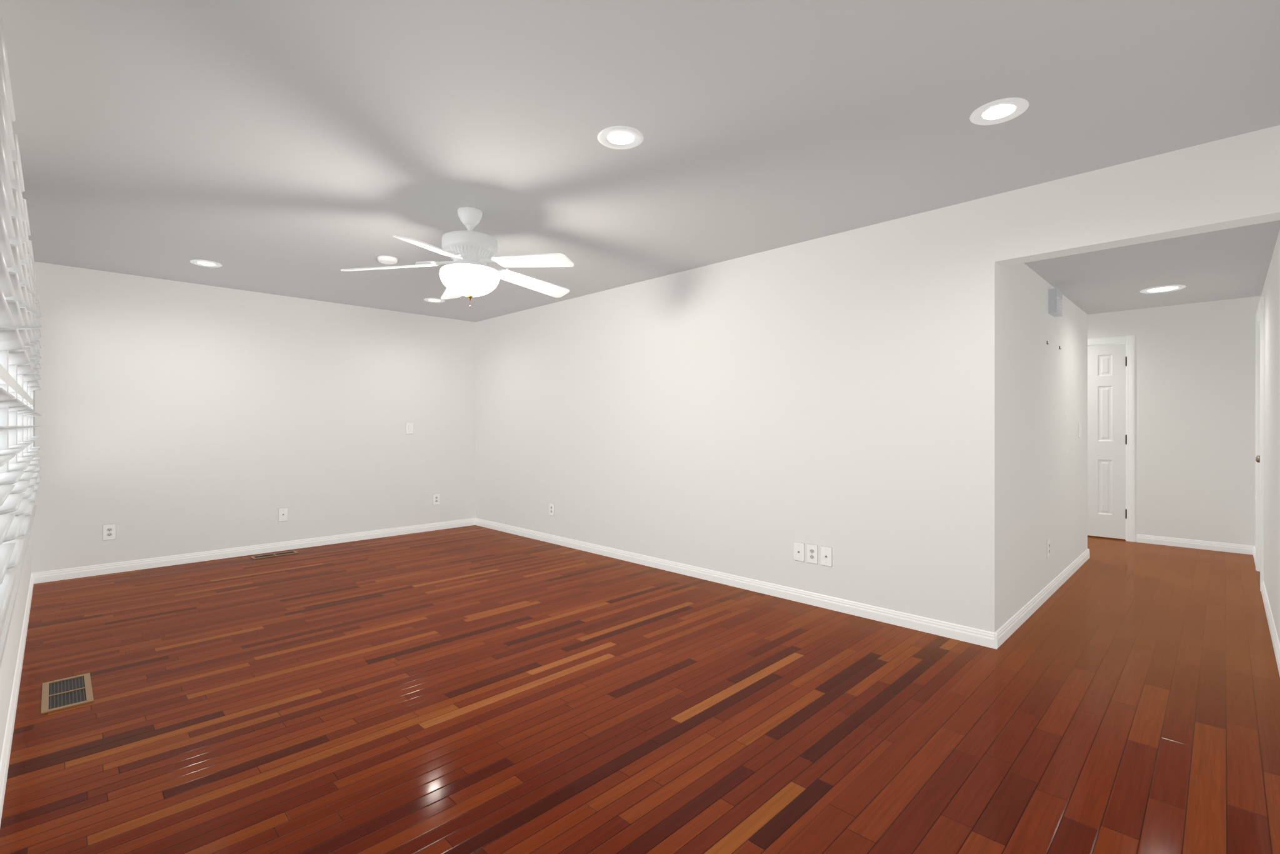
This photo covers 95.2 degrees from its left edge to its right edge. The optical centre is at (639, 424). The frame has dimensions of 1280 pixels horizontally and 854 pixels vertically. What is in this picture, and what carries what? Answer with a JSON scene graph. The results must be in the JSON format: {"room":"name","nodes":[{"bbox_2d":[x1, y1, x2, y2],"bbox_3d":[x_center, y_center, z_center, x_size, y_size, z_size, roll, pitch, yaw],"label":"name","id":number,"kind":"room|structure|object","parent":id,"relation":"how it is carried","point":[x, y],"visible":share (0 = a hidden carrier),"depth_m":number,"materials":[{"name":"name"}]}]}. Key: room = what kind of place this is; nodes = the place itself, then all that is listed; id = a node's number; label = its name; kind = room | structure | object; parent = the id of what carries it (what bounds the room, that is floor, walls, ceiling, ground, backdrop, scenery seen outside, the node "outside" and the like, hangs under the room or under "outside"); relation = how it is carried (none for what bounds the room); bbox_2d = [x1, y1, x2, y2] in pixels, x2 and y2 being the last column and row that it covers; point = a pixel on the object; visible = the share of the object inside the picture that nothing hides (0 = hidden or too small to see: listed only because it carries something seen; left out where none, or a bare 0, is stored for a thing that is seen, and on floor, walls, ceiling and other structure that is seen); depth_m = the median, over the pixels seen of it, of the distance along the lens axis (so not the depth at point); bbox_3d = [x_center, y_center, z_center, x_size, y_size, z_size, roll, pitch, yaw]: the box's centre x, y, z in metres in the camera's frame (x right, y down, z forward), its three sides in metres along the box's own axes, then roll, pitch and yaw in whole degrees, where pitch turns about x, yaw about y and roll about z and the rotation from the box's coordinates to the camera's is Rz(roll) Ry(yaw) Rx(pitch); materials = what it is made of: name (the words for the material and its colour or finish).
{"room":"empty living room","nodes":[
{"label":"empty living room","id":0,"kind":"room"},
{"bbox_2d":[0,533,31,761],"bbox_3d":[-2.326,-0.020,2.043,0.140,2.440,6.860,0,0,-45],"label":"wall","id":1,"kind":"structure","parent":0,"point":[7,669],"depth_m":2.51,"materials":[{"name":"white paint"}]},
{"bbox_2d":[0,573,33,826],"bbox_3d":[-2.272,1.159,2.098,0.013,0.082,6.580,0,0,-45],"label":"baseboard","id":2,"kind":"structure","parent":1,"relation":"attached to","point":[5,757],"depth_m":2.36,"materials":[{"name":"white wood"}]},
{"bbox_2d":[0,15,41,668],"bbox_3d":[-2.671,-0.189,2.434,0.188,1.622,5.380,0,0,-45],"label":"window shutters","id":3,"kind":"object","parent":1,"relation":"attached to","point":[20,311],"visible":1,"depth_m":1.84,"materials":[{"name":"white"}]},
{"bbox_2d":[31,261,475,572],"bbox_3d":[-3.293,-0.020,5.829,3.847,2.440,0.140,0,0,-45],"label":"wall","id":4,"kind":"structure","parent":0,"point":[182,417],"depth_m":5.29,"materials":[{"name":"white paint"}]},
{"bbox_2d":[103,523,115,540],"bbox_3d":[-4.291,0.866,4.726,0.078,0.126,0.008,0,0,-45],"label":"outlet","id":5,"kind":"object","parent":4,"relation":"attached to","point":[109,530],"visible":1,"depth_m":4.72,"materials":[{"name":"white plastic"}]},
{"bbox_2d":[31,518,474,583],"bbox_3d":[-3.288,1.159,5.725,3.707,0.082,0.013,0,0,-45],"label":"baseboard","id":6,"kind":"structure","parent":4,"relation":"attached to","point":[113,567],"depth_m":5.29,"materials":[{"name":"white wood"}]},
{"bbox_2d":[278,507,287,521],"bbox_3d":[-3.415,0.858,5.596,0.078,0.126,0.018,0,0,-45],"label":"outlet","id":7,"kind":"object","parent":4,"relation":"attached to","point":[282,512],"visible":1,"depth_m":5.59,"materials":[{"name":"white plastic"}]},
{"bbox_2d":[405,422,413,433],"bbox_3d":[-2.549,0.035,6.465,0.078,0.126,0.013,0,0,-45],"label":"switch","id":8,"kind":"object","parent":4,"relation":"attached to","point":[409,425],"visible":1,"depth_m":6.46,"materials":[{"name":"white plastic"}]},
{"bbox_2d":[433,493,439,504],"bbox_3d":[-2.330,0.851,6.687,0.078,0.126,0.008,0,0,-45],"label":"outlet","id":9,"kind":"object","parent":4,"relation":"attached to","point":[435,496],"visible":1,"depth_m":6.68,"materials":[{"name":"white plastic"}]},
{"bbox_2d":[0,525,1279,853],"bbox_3d":[0.863,1.260,5.021,9.460,0.120,7.160,0,0,-45],"label":"floor","id":10,"kind":"structure","parent":0,"point":[473,689],"depth_m":2.42,"materials":[{"name":"brown wood"}]},
{"bbox_2d":[41,672,93,714],"bbox_3d":[-2.569,1.197,2.621,0.160,0.006,0.400,0,0,-45],"label":"floor vent","id":11,"kind":"object","parent":10,"relation":"in","point":[66,692],"visible":1,"depth_m":2.61,"materials":[{"name":"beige metal"}]},
{"bbox_2d":[250,550,298,559],"bbox_3d":[-3.373,1.197,5.395,0.360,0.006,0.130,0,0,-45],"label":"floor vent","id":12,"kind":"object","parent":10,"relation":"in","point":[290,552],"visible":1,"depth_m":5.39,"materials":[{"name":"gold metal"}]},
{"bbox_2d":[0,0,1279,321],"bbox_3d":[-0.966,-1.300,3.404,3.987,0.120,6.860,0,0,-45],"label":"ceiling","id":13,"kind":"structure","parent":0,"point":[285,145],"depth_m":2.33,"materials":[{"name":"white paint"}]},
{"bbox_2d":[190,259,222,267],"bbox_3d":[-3.323,-1.236,4.477,0.200,0.008,0.200,0,0,-45],"label":"recessed light","id":14,"kind":"object","parent":13,"relation":"in","point":[205,263],"visible":1,"depth_m":4.47,"materials":[{"name":"white"}]},
{"bbox_2d":[377,255,397,264],"bbox_3d":[-1.876,-1.222,4.342,0.140,0.037,0.140,0,0,-45],"label":"smoke detector","id":15,"kind":"object","parent":13,"relation":"attached to","point":[384,259],"visible":1,"depth_m":4.30,"materials":[{"name":"white plastic"}]},
{"bbox_2d":[423,298,444,302],"bbox_3d":[-2.039,-1.236,5.797,0.200,0.008,0.200,0,0,-45],"label":"recessed light","id":16,"kind":"object","parent":13,"relation":"in","point":[432,300],"visible":0.98,"depth_m":5.79,"materials":[{"name":"white"}]},
{"bbox_2d":[340,206,574,307],"bbox_3d":[-0.948,-0.961,3.422,1.338,0.559,1.278,0,0,45],"label":"ceiling fan","id":17,"kind":"object","parent":13,"relation":"hanging from","point":[469,246],"visible":0.81,"depth_m":3.29,"materials":[{"name":"white"}]},
{"bbox_2d":[439,263,499,296],"bbox_3d":[-0.985,-0.821,3.386,0.336,0.148,0.336,0,0,-45],"label":"shade","id":18,"kind":"object","parent":17,"relation":"attached to","point":[462,279],"depth_m":3.27,"materials":[{"name":"white glass"}]},
{"bbox_2d":[597,125,643,149],"bbox_3d":[-0.083,-1.236,2.520,0.200,0.008,0.200,0,0,-45],"label":"recessed light","id":19,"kind":"object","parent":13,"relation":"in","point":[619,137],"visible":1,"depth_m":2.51,"materials":[{"name":"white"}]},
{"bbox_2d":[969,97,1028,124],"bbox_3d":[1.418,-1.236,2.310,0.200,0.008,0.200,0,0,-45],"label":"recessed light","id":20,"kind":"object","parent":13,"relation":"in","point":[1000,110],"visible":1,"depth_m":2.30,"materials":[{"name":"white"}]},
{"bbox_2d":[475,195,1001,632],"bbox_3d":[0.014,-0.020,5.144,0.140,2.440,5.505,0,0,-45],"label":"wall","id":21,"kind":"structure","parent":0,"point":[842,392],"depth_m":4.05,"materials":[{"name":"white paint"}]},
{"bbox_2d":[549,503,554,516],"bbox_3d":[-0.901,0.861,5.954,0.008,0.126,0.078,0,0,-45],"label":"outlet","id":22,"kind":"object","parent":21,"relation":"attached to","point":[551,505],"visible":1,"depth_m":5.95,"materials":[{"name":"white plastic"}]},
{"bbox_2d":[475,518,997,648],"bbox_3d":[-0.036,1.159,5.085,0.013,0.082,5.518,0,0,-45],"label":"baseboard","id":23,"kind":"structure","parent":21,"relation":"attached to","point":[974,635],"depth_m":4.05,"materials":[{"name":"white wood"}]},
{"bbox_2d":[793,541,804,561],"bbox_3d":[1.077,0.861,3.969,0.018,0.126,0.078,0,0,-45],"label":"jack","id":24,"kind":"object","parent":21,"relation":"attached to","point":[799,547],"visible":1,"depth_m":3.97,"materials":[{"name":"white plastic"}]},
{"bbox_2d":[806,543,817,564],"bbox_3d":[1.150,0.861,3.903,0.008,0.126,0.078,0,0,-45],"label":"outlet","id":25,"kind":"object","parent":21,"relation":"attached to","point":[812,549],"visible":1,"depth_m":3.90,"materials":[{"name":"white plastic"}]},
{"bbox_2d":[820,545,831,566],"bbox_3d":[1.218,0.861,3.829,0.018,0.126,0.078,0,0,-45],"label":"jack","id":26,"kind":"object","parent":21,"relation":"attached to","point":[825,552],"visible":1,"depth_m":3.83,"materials":[{"name":"white plastic"}]},
{"bbox_2d":[994,125,1279,266],"bbox_3d":[2.340,-1.060,2.817,0.140,0.360,1.075,0,0,-45],"label":"header","id":27,"kind":"object","parent":21,"relation":"attached to","point":[1232,182],"visible":1,"depth_m":2.71,"materials":[{"name":"white paint"}]},
{"bbox_2d":[1001,263,1087,625],"bbox_3d":[2.278,-0.020,5.018,2.883,2.440,2.125,0,0,-45],"label":"wall","id":28,"kind":"structure","parent":0,"point":[1044,386],"depth_m":3.92,"materials":[{"name":"white paint"}]},
{"bbox_2d":[993,548,1089,648],"bbox_3d":[2.984,1.159,4.212,3.049,0.082,0.013,0,0,-45],"label":"baseboard","id":29,"kind":"structure","parent":28,"relation":"attached to","point":[1007,629],"depth_m":3.81,"materials":[{"name":"white wood"}]},
{"bbox_2d":[1046,538,1049,558],"bbox_3d":[2.868,0.866,4.100,0.078,0.126,0.008,0,0,-45],"label":"outlet","id":30,"kind":"object","parent":28,"relation":"attached to","point":[1048,540],"visible":1,"depth_m":4.08,"materials":[{"name":"white plastic"}]},
{"bbox_2d":[1048,288,1062,316],"bbox_3d":[2.956,-0.870,4.157,0.200,0.170,0.052,0,0,-45],"label":"door chime","id":31,"kind":"object","parent":28,"relation":"attached to","point":[1055,295],"visible":1,"depth_m":4.10,"materials":[{"name":"grey plastic"}]},
{"bbox_2d":[1078,423,1081,437],"bbox_3d":[3.754,0.045,4.983,0.078,0.126,0.013,0,0,-45],"label":"switch","id":32,"kind":"object","parent":28,"relation":"attached to","point":[1079,424],"visible":1,"depth_m":4.97,"materials":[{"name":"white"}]},
{"bbox_2d":[1024,220,1279,314],"bbox_3d":[3.409,-1.180,3.886,2.883,0.360,1.355,0,0,-45],"label":"ceiling","id":33,"kind":"structure","parent":0,"point":[1231,263],"depth_m":3.78,"materials":[{"name":"white paint"}]},
{"bbox_2d":[1140,284,1186,293],"bbox_3d":[3.835,-0.996,4.289,0.254,0.008,0.254,0,0,-45],"label":"recessed light","id":34,"kind":"object","parent":33,"relation":"in","point":[1167,288],"visible":1,"depth_m":4.28,"materials":[{"name":"white"}]},
{"bbox_2d":[1087,296,1254,545],"bbox_3d":[4.610,-0.020,6.590,0.140,2.440,3.480,0,0,-45],"label":"wall","id":35,"kind":"structure","parent":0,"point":[1195,362],"depth_m":5.70,"materials":[{"name":"white paint"}]},
{"bbox_2d":[1087,343,1126,539],"bbox_3d":[4.851,0.169,6.268,0.049,2.032,0.580,0,0,-45],"label":"closet door","id":36,"kind":"structure","parent":35,"relation":"in","point":[1107,364],"depth_m":6.18,"materials":[{"name":"white wood"}]},
{"bbox_2d":[1087,335,1134,541],"bbox_3d":[4.881,0.139,6.307,0.157,2.123,0.712,0,0,-45],"label":"door frame","id":37,"kind":"structure","parent":35,"relation":"attached to","point":[1129,340],"depth_m":6.03,"materials":[{"name":"white wood"}]},
{"bbox_2d":[1136,533,1254,554],"bbox_3d":[5.392,1.159,5.700,0.013,0.082,0.835,0,0,-45],"label":"baseboard","id":38,"kind":"structure","parent":35,"relation":"attached to","point":[1237,548],"depth_m":5.68,"materials":[{"name":"white wood"}]},
{"bbox_2d":[1255,229,1279,643],"bbox_3d":[2.920,-0.020,2.538,7.980,2.440,0.140,0,0,-45],"label":"wall","id":39,"kind":"structure","parent":0,"point":[1270,292],"depth_m":3.50,"materials":[{"name":"white paint"}]},
{"bbox_2d":[1253,545,1255,565],"bbox_3d":[5.411,1.159,5.138,0.782,0.082,0.013,0,0,-45],"label":"baseboard","id":40,"kind":"structure","parent":39,"relation":"attached to","point":[1254,547],"depth_m":5.21,"materials":[{"name":"white wood"}]},
{"bbox_2d":[1255,455,1259,462],"bbox_3d":[4.818,0.169,4.516,0.758,2.032,0.102,0,0,-45],"label":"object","id":41,"kind":"structure","parent":39,"relation":"in","point":[1257,458],"depth_m":4.31,"materials":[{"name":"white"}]},
{"bbox_2d":[1255,296,1263,591],"bbox_3d":[4.852,0.139,4.482,0.902,2.123,0.157,0,0,-45],"label":"door frame","id":42,"kind":"structure","parent":39,"relation":"attached to","point":[1259,314],"depth_m":4.79,"materials":[{"name":"white wood"}]},
{"bbox_2d":[1261,580,1279,676],"bbox_3d":[2.259,1.159,1.985,6.262,0.082,0.013,0,0,-45],"label":"baseboard","id":43,"kind":"structure","parent":39,"relation":"attached to","point":[1274,637],"depth_m":3.32,"materials":[{"name":"white wood"}]}
]}

